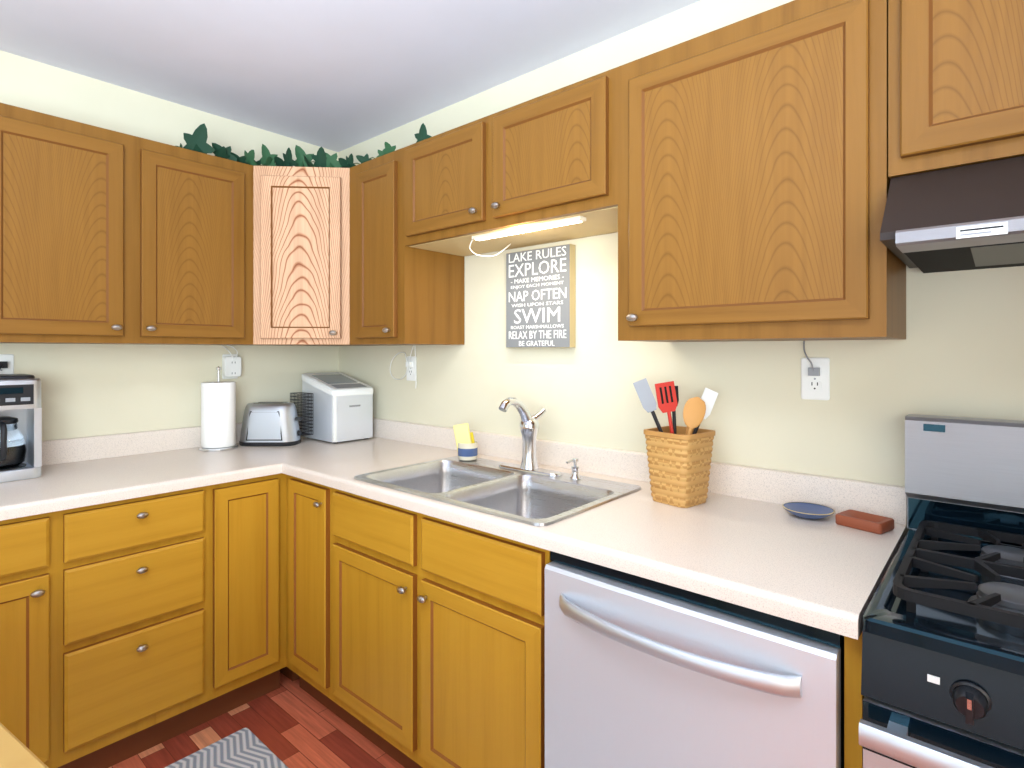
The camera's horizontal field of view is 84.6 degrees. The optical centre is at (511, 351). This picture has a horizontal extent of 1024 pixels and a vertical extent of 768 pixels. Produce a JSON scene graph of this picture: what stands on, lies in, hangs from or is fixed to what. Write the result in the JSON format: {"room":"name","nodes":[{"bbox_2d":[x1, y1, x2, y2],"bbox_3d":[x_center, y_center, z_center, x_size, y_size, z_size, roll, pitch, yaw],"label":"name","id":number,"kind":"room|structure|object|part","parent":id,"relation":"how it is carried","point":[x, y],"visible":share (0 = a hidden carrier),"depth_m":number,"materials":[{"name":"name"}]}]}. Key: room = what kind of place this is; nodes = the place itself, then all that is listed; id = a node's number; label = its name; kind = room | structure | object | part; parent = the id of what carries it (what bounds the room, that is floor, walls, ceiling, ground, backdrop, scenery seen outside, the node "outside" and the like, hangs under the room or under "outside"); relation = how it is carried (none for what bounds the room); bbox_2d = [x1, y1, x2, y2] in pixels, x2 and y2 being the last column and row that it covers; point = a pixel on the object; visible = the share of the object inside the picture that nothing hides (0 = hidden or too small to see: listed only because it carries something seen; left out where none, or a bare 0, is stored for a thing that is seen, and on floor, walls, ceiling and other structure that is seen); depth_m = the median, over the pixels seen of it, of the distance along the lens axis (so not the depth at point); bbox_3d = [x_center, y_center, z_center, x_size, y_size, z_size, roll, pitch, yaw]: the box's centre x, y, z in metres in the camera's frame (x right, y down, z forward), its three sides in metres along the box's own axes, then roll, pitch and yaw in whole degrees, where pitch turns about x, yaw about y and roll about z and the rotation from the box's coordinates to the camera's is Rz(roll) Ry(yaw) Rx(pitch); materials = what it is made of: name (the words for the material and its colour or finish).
{"room":"kitchen","nodes":[
{"label":"kitchen","id":0,"kind":"room"},
{"bbox_2d":[0,50,337,440],"bbox_3d":[-2.401,0.127,1.484,0.120,2.430,4.300,0,0,41],"label":"wall","id":1,"kind":"structure","parent":0,"point":[87,390],"depth_m":2.35,"materials":[{"name":"paint"}]},
{"bbox_2d":[0,354,13,373],"bbox_3d":[-1.835,0.081,2.013,0.042,0.144,0.085,0,0,41],"label":"electrical outlet","id":2,"kind":"object","parent":1,"relation":"attached to","point":[6,363],"visible":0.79,"depth_m":2.04,"materials":[{"name":"white plastic"}]},
{"bbox_3d":[-1.835,0.099,1.992,0.016,0.108,0.053,0,0,41],"label":"cord","id":3,"kind":"part","parent":2,"relation":"part of","materials":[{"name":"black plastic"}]},
{"bbox_2d":[0,103,127,343],"bbox_3d":[-1.652,-0.411,1.992,0.342,0.762,0.438,0,0,41],"label":"upper cabinet","id":4,"kind":"object","parent":1,"relation":"attached to","point":[64,182],"depth_m":1.90,"materials":[{"name":"brown wood"}]},
{"bbox_2d":[128,134,255,344],"bbox_3d":[-1.347,-0.411,2.330,0.360,0.762,0.471,0,0,41],"label":"upper cabinet","id":5,"kind":"object","parent":1,"relation":"attached to","point":[192,214],"depth_m":2.19,"materials":[{"name":"brown wood"}]},
{"bbox_2d":[177,123,431,167],"bbox_3d":[-0.831,-0.851,2.203,0.876,0.110,0.641,0,0,41],"label":"ivy garland","id":6,"kind":"object","parent":5,"relation":"on","point":[196,140],"visible":0.65,"depth_m":2.40,"materials":[{"name":"green plant"}]},
{"bbox_2d":[221,345,240,378],"bbox_3d":[-1.305,0.048,2.618,0.051,0.159,0.082,0,0,41],"label":"electrical outlet","id":7,"kind":"object","parent":1,"relation":"attached to","point":[231,366],"visible":0.94,"depth_m":2.61,"materials":[{"name":"white plastic"}]},
{"bbox_3d":[-1.315,0.005,2.603,0.037,0.074,0.047,0,0,41],"label":"cord","id":8,"kind":"part","parent":7,"relation":"part of","materials":[{"name":"white plastic"}]},
{"bbox_3d":[-1.301,0.003,2.616,0.043,0.069,0.034,0,0,41],"label":"cord","id":9,"kind":"part","parent":7,"relation":"part of","materials":[{"name":"white plastic"}]},
{"bbox_2d":[109,672,404,767],"bbox_3d":[-0.616,1.391,-0.061,4.840,0.100,4.540,0,0,41],"label":"floor","id":10,"kind":"structure","parent":0,"point":[288,723],"depth_m":1.96,"materials":[{"name":"brown wood"}]},
{"bbox_2d":[0,723,48,767],"bbox_3d":[-1.186,0.965,0.512,1.240,0.752,1.050,0,0,32],"label":"dining table","id":11,"kind":"object","parent":10,"relation":"on","point":[15,752],"depth_m":0.82,"materials":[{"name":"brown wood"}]},
{"bbox_2d":[0,426,275,767],"bbox_3d":[-1.504,0.839,1.924,0.656,1.006,1.140,0,0,41],"label":"base cabinet","id":12,"kind":"object","parent":10,"relation":"on","point":[138,569],"depth_m":1.84,"materials":[{"name":"brown wood"}]},
{"bbox_2d":[165,728,287,767],"bbox_3d":[-0.577,1.337,1.245,1.550,0.008,0.665,0,0,41],"label":"rug","id":13,"kind":"object","parent":10,"relation":"on","point":[245,748],"visible":1,"depth_m":1.86,"materials":[{"name":"grey fabric"}]},
{"bbox_2d":[236,397,906,767],"bbox_3d":[-0.199,0.749,1.984,2.552,1.185,0.658,0,0,41],"label":"base cabinet","id":14,"kind":"object","parent":10,"relation":"on","point":[384,587],"depth_m":1.60,"materials":[{"name":"brown wood"}]},
{"bbox_2d":[0,413,906,639],"bbox_3d":[-0.572,0.401,1.553,2.552,0.130,1.798,0,0,41],"label":"countertop","id":15,"kind":"structure","parent":14,"relation":"on","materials":[{"name":"laminate"}]},
{"bbox_2d":[0,374,41,482],"bbox_3d":[-1.742,0.253,1.905,0.260,0.347,0.205,0,0,41],"label":"coffee maker","id":16,"kind":"object","parent":15,"relation":"on","point":[20,430],"visible":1,"depth_m":1.89,"materials":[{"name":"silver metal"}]},
{"bbox_2d":[198,366,237,451],"bbox_3d":[-1.294,0.245,2.480,0.156,0.362,0.156,0,0,41],"label":"paper towel","id":17,"kind":"object","parent":15,"relation":"on","point":[218,415],"visible":1,"depth_m":2.42,"materials":[{"name":"white paper"}]},
{"bbox_2d":[239,402,302,445],"bbox_3d":[-1.110,0.331,2.604,0.279,0.191,0.141,0,0,0],"label":"toaster","id":18,"kind":"object","parent":15,"relation":"on","point":[270,423],"visible":1,"depth_m":2.54,"materials":[{"name":"silver metal"}]},
{"bbox_2d":[290,392,313,435],"bbox_3d":[-1.018,0.299,2.720,0.124,0.198,0.054,0,0,41],"label":"basket","id":19,"kind":"object","parent":15,"relation":"on","point":[307,398],"depth_m":2.72,"materials":[{"name":"grey metal"}]},
{"bbox_2d":[290,372,372,442],"bbox_3d":[-0.878,0.266,2.751,0.304,0.321,0.283,0,0,41],"label":"ice maker","id":20,"kind":"object","parent":15,"relation":"on","point":[336,407],"visible":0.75,"depth_m":2.68,"materials":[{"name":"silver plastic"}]},
{"bbox_2d":[453,423,477,460],"bbox_3d":[-0.177,0.349,2.191,0.090,0.142,0.078,0,0,41],"label":"cup","id":21,"kind":"object","parent":15,"relation":"on","point":[466,446],"visible":1,"depth_m":2.18,"materials":[{"name":"beige ceramic"}]},
{"bbox_2d":[498,397,562,476],"bbox_3d":[0.030,0.287,1.951,0.270,0.266,0.212,0,0,41],"label":"faucet","id":22,"kind":"object","parent":15,"relation":"on","point":[529,425],"depth_m":1.96,"materials":[{"name":"silver metal"}]},
{"bbox_2d":[566,457,580,479],"bbox_3d":[0.203,0.386,1.857,0.038,0.068,0.058,0,0,41],"label":"soap dispenser","id":23,"kind":"object","parent":15,"relation":"on","point":[575,469],"depth_m":1.85,"materials":[{"name":"silver metal"}]},
{"bbox_2d":[633,378,717,507],"bbox_3d":[0.471,0.251,1.620,0.197,0.350,0.181,0,0,41],"label":"utensil basket","id":24,"kind":"object","parent":15,"relation":"on","point":[679,461],"visible":1,"depth_m":1.58,"materials":[{"name":"brown wicker"}]},
{"bbox_2d":[782,502,834,519],"bbox_3d":[0.768,0.416,1.459,0.122,0.022,0.122,0,0,41],"label":"dish","id":25,"kind":"object","parent":15,"relation":"on","point":[807,510],"visible":1,"depth_m":1.47,"materials":[{"name":"blue ceramic"}]},
{"bbox_2d":[835,509,893,533],"bbox_3d":[0.860,0.414,1.373,0.078,0.025,0.104,0,0,-35],"label":"sponge","id":26,"kind":"object","parent":15,"relation":"on","point":[867,522],"visible":0.98,"depth_m":1.36,"materials":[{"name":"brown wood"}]},
{"bbox_2d":[545,551,843,767],"bbox_3d":[0.487,0.904,1.344,0.614,0.871,0.671,0,0,41],"label":"dishwasher","id":27,"kind":"object","parent":10,"relation":"on","point":[640,672],"visible":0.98,"depth_m":1.11,"materials":[{"name":"silver metal"}]},
{"bbox_3d":[0.290,0.578,1.116,0.508,0.036,0.068,0,0,41],"label":"handle","id":28,"kind":"part","parent":27,"relation":"part of","materials":[{"name":"silver metal"}]},
{"bbox_2d":[859,414,1023,767],"bbox_3d":[1.028,0.746,0.867,0.752,1.190,0.685,0,0,41],"label":"range","id":29,"kind":"object","parent":10,"relation":"on","point":[942,679],"visible":1,"depth_m":0.90,"materials":[{"name":"black metal"}]},
{"bbox_3d":[0.821,0.580,0.628,0.740,0.034,0.054,0,0,41],"label":"handle","id":30,"kind":"part","parent":29,"relation":"part of","materials":[{"name":"silver metal"}]},
{"bbox_2d":[0,0,700,151],"bbox_3d":[-0.616,-1.139,-0.061,4.840,0.100,4.540,0,0,41],"label":"ceiling","id":31,"kind":"structure","parent":0,"point":[337,75],"depth_m":2.02,"materials":[{"name":"paint"}]},
{"bbox_2d":[338,0,1023,528],"bbox_3d":[0.830,0.127,1.610,4.840,2.430,0.120,0,0,41],"label":"wall","id":32,"kind":"structure","parent":0,"point":[958,352],"depth_m":1.76,"materials":[{"name":"paint"}]},
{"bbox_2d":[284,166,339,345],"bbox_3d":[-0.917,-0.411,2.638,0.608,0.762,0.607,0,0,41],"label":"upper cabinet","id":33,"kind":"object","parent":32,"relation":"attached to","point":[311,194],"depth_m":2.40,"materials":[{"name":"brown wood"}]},
{"bbox_2d":[340,149,463,345],"bbox_3d":[-0.473,-0.411,2.418,0.399,0.762,0.360,0,0,41],"label":"upper cabinet","id":34,"kind":"object","parent":32,"relation":"attached to","point":[390,294],"depth_m":2.30,"materials":[{"name":"brown wood"}]},
{"bbox_2d":[390,345,416,388],"bbox_3d":[-0.525,0.071,2.683,0.202,0.202,0.032,0,0,41],"label":"outlet","id":35,"kind":"object","parent":32,"relation":"attached to","point":[411,369],"visible":1,"depth_m":2.64,"materials":[{"name":"white plastic"}]},
{"bbox_3d":[-0.451,0.071,2.627,0.017,0.202,0.008,0,0,41],"label":"cord","id":36,"kind":"part","parent":35,"relation":"part of","materials":[{"name":"white plastic"}]},
{"bbox_2d":[400,116,539,259],"bbox_3d":[-0.143,-0.601,2.144,0.459,0.382,0.342,0,0,41],"label":"upper cabinet","id":37,"kind":"object","parent":32,"relation":"attached to","point":[444,176],"depth_m":2.03,"materials":[{"name":"brown wood"}]},
{"bbox_3d":[-0.076,-0.378,2.068,0.097,0.061,0.173,0,0,41],"label":"light undercabinet cord","id":38,"kind":"part","parent":37,"relation":"part of","materials":[{"name":"white plastic"}]},
{"bbox_2d":[506,244,574,347],"bbox_3d":[0.103,-0.202,2.131,0.305,0.372,0.037,0,0,41],"label":"sign","id":39,"kind":"object","parent":32,"relation":"attached to","point":[540,297],"visible":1,"depth_m":2.10,"materials":[{"name":"grey wood"}]},
{"bbox_2d":[488,68,615,243],"bbox_3d":[0.212,-0.601,1.836,0.481,0.382,0.342,0,0,41],"label":"upper cabinet","id":40,"kind":"object","parent":32,"relation":"attached to","point":[552,155],"depth_m":1.71,"materials":[{"name":"brown wood"}]},
{"bbox_2d":[608,0,905,341],"bbox_3d":[0.631,-0.411,1.474,0.627,0.762,0.342,0,0,41],"label":"upper cabinet","id":41,"kind":"object","parent":32,"relation":"attached to","point":[730,182],"depth_m":1.30,"materials":[{"name":"brown wood"}]},
{"bbox_2d":[801,341,829,399],"bbox_3d":[0.816,0.050,1.521,0.070,0.161,0.032,0,0,41],"label":"outlet","id":42,"kind":"object","parent":32,"relation":"attached to","point":[815,378],"visible":0.98,"depth_m":1.52,"materials":[{"name":"white plastic"}]},
{"bbox_3d":[0.804,0.011,1.527,0.030,0.082,0.024,0,0,41],"label":"cord","id":43,"kind":"part","parent":42,"relation":"part of","materials":[{"name":"grey plastic"}]},
{"bbox_2d":[892,0,1023,177],"bbox_3d":[1.035,-0.576,1.124,0.436,0.434,0.342,0,0,41],"label":"upper cabinet","id":44,"kind":"object","parent":32,"relation":"attached to","point":[958,65],"depth_m":1.07,"materials":[{"name":"brown wood"}]},
{"bbox_2d":[880,156,1023,272],"bbox_3d":[1.107,-0.273,0.959,0.754,0.168,0.495,0,0,41],"label":"range hood","id":45,"kind":"object","parent":44,"relation":"attached to","point":[967,217],"visible":1,"depth_m":1.03,"materials":[{"name":"black metal"}]}
]}

